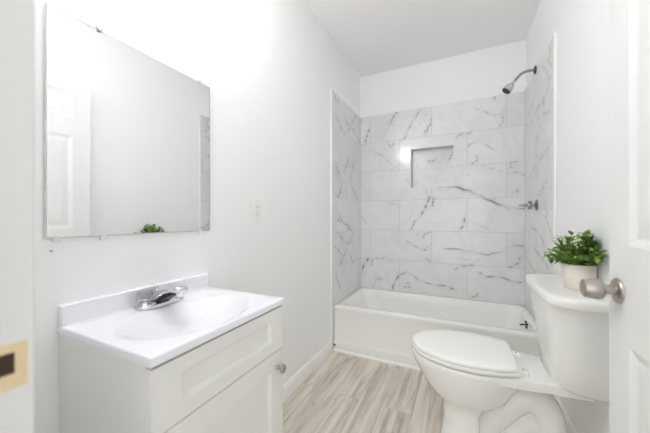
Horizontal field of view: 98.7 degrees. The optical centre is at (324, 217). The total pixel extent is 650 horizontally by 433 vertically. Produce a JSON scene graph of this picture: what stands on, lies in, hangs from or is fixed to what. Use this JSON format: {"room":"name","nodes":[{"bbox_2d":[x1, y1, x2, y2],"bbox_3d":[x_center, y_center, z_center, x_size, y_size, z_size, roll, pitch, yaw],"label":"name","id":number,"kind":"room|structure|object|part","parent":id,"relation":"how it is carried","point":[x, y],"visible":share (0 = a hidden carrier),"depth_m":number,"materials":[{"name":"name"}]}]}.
{"room":"bathroom","nodes":[
{"label":"bathroom","id":0,"kind":"room"},
{"bbox_2d":[35,0,359,432],"bbox_3d":[-0.259,-0.195,1.775,0.109,2.600,2.910,0,0,26],"label":"wall","id":1,"kind":"structure","parent":0,"point":[270,68],"depth_m":1.35,"materials":[{"name":"paint"}]},
{"bbox_2d":[44,2,209,242],"bbox_3d":[-0.601,-0.247,0.948,0.012,0.626,0.523,0,0,26],"label":"wall mirror","id":2,"kind":"object","parent":1,"relation":"attached to","point":[127,132],"visible":1,"depth_m":0.86,"materials":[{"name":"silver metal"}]},
{"bbox_2d":[58,273,207,327],"bbox_3d":[-0.595,0.261,0.949,0.020,0.060,0.477,0,0,26],"label":"backsplash","id":3,"kind":"structure","parent":1,"relation":"attached to","point":[75,312],"depth_m":0.84,"materials":[{"name":"stone"}]},
{"bbox_2d":[251,198,261,222],"bbox_3d":[-0.355,-0.037,1.460,0.010,0.124,0.082,0,0,26],"label":"wall outlet","id":4,"kind":"object","parent":1,"relation":"attached to","point":[256,204],"visible":1,"depth_m":1.45,"materials":[{"name":"white plastic"}]},
{"bbox_2d":[255,204,259,216],"bbox_3d":[-0.354,-0.037,1.460,0.004,0.068,0.034,0,0,26],"label":"receptacle","id":5,"kind":"object","parent":4,"relation":"attached to","point":[257,206],"depth_m":1.46,"materials":[{"name":"plastic"}]},
{"bbox_2d":[283,340,331,402],"bbox_3d":[-0.226,1.057,1.723,0.014,0.096,1.266,0,0,26],"label":"baseboard","id":6,"kind":"structure","parent":1,"relation":"attached to","point":[300,376],"depth_m":1.90,"materials":[{"name":"paint"}]},
{"bbox_2d":[330,88,331,341],"bbox_3d":[0.052,0.019,2.299,0.013,2.171,0.014,0,0,26],"label":"trim","id":7,"kind":"structure","parent":1,"relation":"attached to","point":[330,88],"depth_m":2.29,"materials":[{"name":"paint"}]},
{"bbox_2d":[332,90,359,350],"bbox_3d":[0.213,0.021,2.635,0.010,2.162,0.727,0,0,26],"label":"tiled wall","id":8,"kind":"structure","parent":1,"relation":"attached to","point":[345,180],"depth_m":2.55,"materials":[{"name":"tile"}]},
{"bbox_2d":[283,351,442,432],"bbox_3d":[0.292,1.130,0.603,4.400,0.050,4.540,0,0,26],"label":"floor","id":9,"kind":"structure","parent":0,"point":[346,393],"depth_m":1.68,"materials":[{"name":"plastic"}]},
{"bbox_2d":[59,305,285,432],"bbox_3d":[-0.415,0.707,0.865,0.418,0.797,0.476,0,0,26],"label":"vanity cabinet","id":10,"kind":"object","parent":9,"relation":"on","point":[232,381],"visible":0.77,"depth_m":0.70,"materials":[{"name":"paint"}]},
{"bbox_2d":[58,273,284,367],"bbox_3d":[-0.426,0.294,0.871,0.393,0.126,0.483,0,0,26],"label":"countertop","id":11,"kind":"structure","parent":10,"relation":"on","point":[109,323],"depth_m":0.82,"materials":[{"name":"ceramic"}]},
{"bbox_2d":[133,283,187,310],"bbox_3d":[-0.511,0.251,0.913,0.143,0.072,0.160,0,0,26],"label":"faucet","id":12,"kind":"object","parent":11,"relation":"on","point":[172,293],"visible":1,"depth_m":0.89,"materials":[{"name":"silver metal"}]},
{"bbox_3d":[-0.573,0.249,0.887,0.044,0.035,0.044,0,0,3],"label":"clear knob","id":13,"kind":"part","parent":12,"relation":"part of","materials":[{"name":"plastic"}]},
{"bbox_3d":[-0.509,0.245,0.913,0.140,0.062,0.054,0,0,26],"label":"spout","id":14,"kind":"part","parent":12,"relation":"part of","materials":[{"name":"silver metal"}]},
{"bbox_3d":[-0.262,0.388,0.791,0.018,0.146,0.474,0,0,26],"label":"drawer","id":15,"kind":"part","parent":10,"relation":"part of","materials":[{"name":"paint"}]},
{"bbox_3d":[-0.262,0.737,0.791,0.018,0.546,0.474,0,0,26],"label":"cabinet door","id":16,"kind":"part","parent":10,"relation":"part of","materials":[{"name":"paint"}]},
{"bbox_3d":[-0.151,0.520,0.964,0.030,0.030,0.030,0,0,26],"label":"knob","id":17,"kind":"part","parent":10,"relation":"part of","materials":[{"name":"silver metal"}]},
{"bbox_2d":[333,287,539,366],"bbox_3d":[0.869,0.919,2.328,1.439,0.371,0.709,0,0,26],"label":"bathtub","id":18,"kind":"object","parent":9,"relation":"on","point":[377,323],"visible":0.72,"depth_m":2.25,"materials":[{"name":"ceramic"}]},
{"bbox_2d":[333,348,420,370],"bbox_3d":[0.715,1.097,2.008,1.432,0.017,0.014,0,0,26],"label":"trim","id":19,"kind":"structure","parent":18,"relation":"attached to","point":[334,349],"depth_m":2.15,"materials":[{"name":"paint"}]},
{"bbox_3d":[1.442,0.772,2.026,0.051,0.058,0.029,0,0,26],"label":"overflow lever","id":20,"kind":"part","parent":18,"relation":"part of","materials":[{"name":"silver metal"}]},
{"bbox_2d":[412,274,608,432],"bbox_3d":[0.790,0.699,1.323,0.726,0.819,0.540,0,0,26],"label":"toilet","id":21,"kind":"object","parent":9,"relation":"on","point":[483,385],"visible":0.94,"depth_m":1.19,"materials":[{"name":"ceramic"}]},
{"bbox_3d":[0.666,0.631,1.383,0.449,0.022,0.376,0,0,26],"label":"lid","id":22,"kind":"part","parent":21,"relation":"part of","materials":[{"name":"plastic"}]},
{"bbox_3d":[0.668,0.655,1.382,0.455,0.016,0.380,0,0,26],"label":"seat","id":23,"kind":"part","parent":21,"relation":"part of","materials":[{"name":"plastic"}]},
{"bbox_3d":[1.023,0.309,1.210,0.208,0.040,0.540,0,0,26],"label":"tank lid","id":24,"kind":"part","parent":21,"relation":"part of","materials":[{"name":"ceramic"}]},
{"bbox_3d":[1.027,0.505,1.208,0.194,0.351,0.500,0,0,26],"label":"tank","id":25,"kind":"part","parent":21,"relation":"part of","materials":[{"name":"ceramic"}]},
{"bbox_2d":[542,229,608,289],"bbox_3d":[1.018,0.167,1.171,0.190,0.244,0.290,0,0,26],"label":"potted plant","id":26,"kind":"object","parent":21,"relation":"on","point":[577,263],"visible":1,"depth_m":1.13,"materials":[{"name":"green plant"}]},
{"bbox_3d":[1.049,0.239,1.153,0.111,0.099,0.111,0,0,26],"label":"pot","id":27,"kind":"part","parent":26,"relation":"part of","materials":[{"name":"ceramic"}]},
{"bbox_2d":[305,0,540,76],"bbox_3d":[0.439,-1.535,1.437,1.660,0.080,2.910,0,0,26],"label":"ceiling","id":28,"kind":"structure","parent":0,"point":[374,36],"depth_m":2.18,"materials":[{"name":"paint"}]},
{"bbox_2d":[360,40,525,306],"bbox_3d":[1.049,-0.195,2.698,1.460,2.600,0.109,0,0,26],"label":"wall","id":29,"kind":"structure","parent":0,"point":[483,73],"depth_m":2.60,"materials":[{"name":"paint"}]},
{"bbox_2d":[411,145,452,187],"bbox_3d":[1.036,-0.483,2.701,0.404,0.400,0.104,0,0,26],"label":"trim","id":30,"kind":"structure","parent":29,"relation":"attached to","point":[449,146],"depth_m":2.74,"materials":[{"name":"grey metal"}]},
{"bbox_2d":[412,147,452,187],"bbox_3d":[1.052,-0.483,2.735,0.377,0.373,0.010,0,0,26],"label":"tile niche","id":31,"kind":"object","parent":29,"relation":"attached to","point":[434,160],"visible":0.95,"depth_m":2.73,"materials":[{"name":"tile"}]},
{"bbox_2d":[361,91,524,305],"bbox_3d":[1.027,-0.163,2.652,1.437,1.796,0.010,0,0,26],"label":"tiled wall","id":32,"kind":"structure","parent":29,"relation":"attached to","point":[429,221],"depth_m":2.58,"materials":[{"name":"tile"}]},
{"bbox_2d":[525,0,608,432],"bbox_3d":[1.137,-0.195,1.099,0.109,2.600,2.910,0,0,26],"label":"wall","id":33,"kind":"structure","parent":0,"point":[581,26],"depth_m":1.27,"materials":[{"name":"paint"}]},
{"bbox_2d":[525,35,553,395],"bbox_3d":[1.502,0.021,1.970,0.010,2.162,0.802,0,0,26],"label":"tiled wall","id":34,"kind":"structure","parent":33,"relation":"attached to","point":[539,166],"depth_m":1.91,"materials":[{"name":"tile"}]},
{"bbox_2d":[502,65,536,93],"bbox_3d":[1.416,-1.005,2.038,0.208,0.173,0.068,0,0,23],"label":"shower","id":35,"kind":"object","parent":34,"relation":"attached to","point":[507,89],"visible":1,"depth_m":2.04,"materials":[{"name":"silver metal"}]},
{"bbox_3d":[1.448,-1.035,2.032,0.137,0.082,0.021,0,0,23],"label":"arm","id":36,"kind":"part","parent":35,"relation":"part of","materials":[{"name":"silver metal"}]},
{"bbox_2d":[518,199,537,210],"bbox_3d":[1.446,-0.090,1.994,0.112,0.080,0.080,0,0,26],"label":"shower valve","id":37,"kind":"object","parent":34,"relation":"attached to","point":[530,204],"visible":1,"depth_m":1.97,"materials":[{"name":"silver metal"}]},
{"bbox_3d":[1.434,-0.090,1.999,0.086,0.064,0.064,0,0,26],"label":"cross handle","id":38,"kind":"part","parent":37,"relation":"part of","materials":[{"name":"silver metal"}]},
{"bbox_2d":[554,31,556,396],"bbox_3d":[1.323,0.019,1.602,0.013,2.171,0.014,0,0,26],"label":"trim","id":39,"kind":"structure","parent":33,"relation":"attached to","point":[555,33],"depth_m":1.60,"materials":[{"name":"paint"}]},
{"bbox_2d":[555,396,577,432],"bbox_3d":[0.917,1.057,0.764,0.014,0.096,1.847,0,0,26],"label":"baseboard","id":40,"kind":"structure","parent":33,"relation":"attached to","point":[571,428],"depth_m":1.40,"materials":[{"name":"paint"}]},
{"bbox_3d":[-0.163,-0.195,0.192,1.460,2.600,0.124,0,0,26],"label":"wall","id":41,"kind":"structure","parent":0,"visible":0},
{"bbox_2d":[0,0,34,432],"bbox_3d":[-0.015,0.073,0.115,0.908,2.063,0.134,0,0,26],"label":"trim","id":42,"kind":"structure","parent":41,"relation":"attached to","point":[17,17],"depth_m":0.35,"materials":[{"name":"paint"}]},
{"bbox_2d":[580,0,649,432],"bbox_3d":[0.597,0.082,0.366,0.166,2.023,0.861,0,0,26],"label":"door","id":43,"kind":"structure","parent":41,"relation":"in","point":[628,289],"depth_m":0.67,"materials":[{"name":"paint"}]},
{"bbox_3d":[0.721,0.187,0.731,0.070,0.054,0.054,0,0,26],"label":"knob","id":44,"kind":"part","parent":43,"relation":"part of","materials":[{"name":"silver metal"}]}
]}

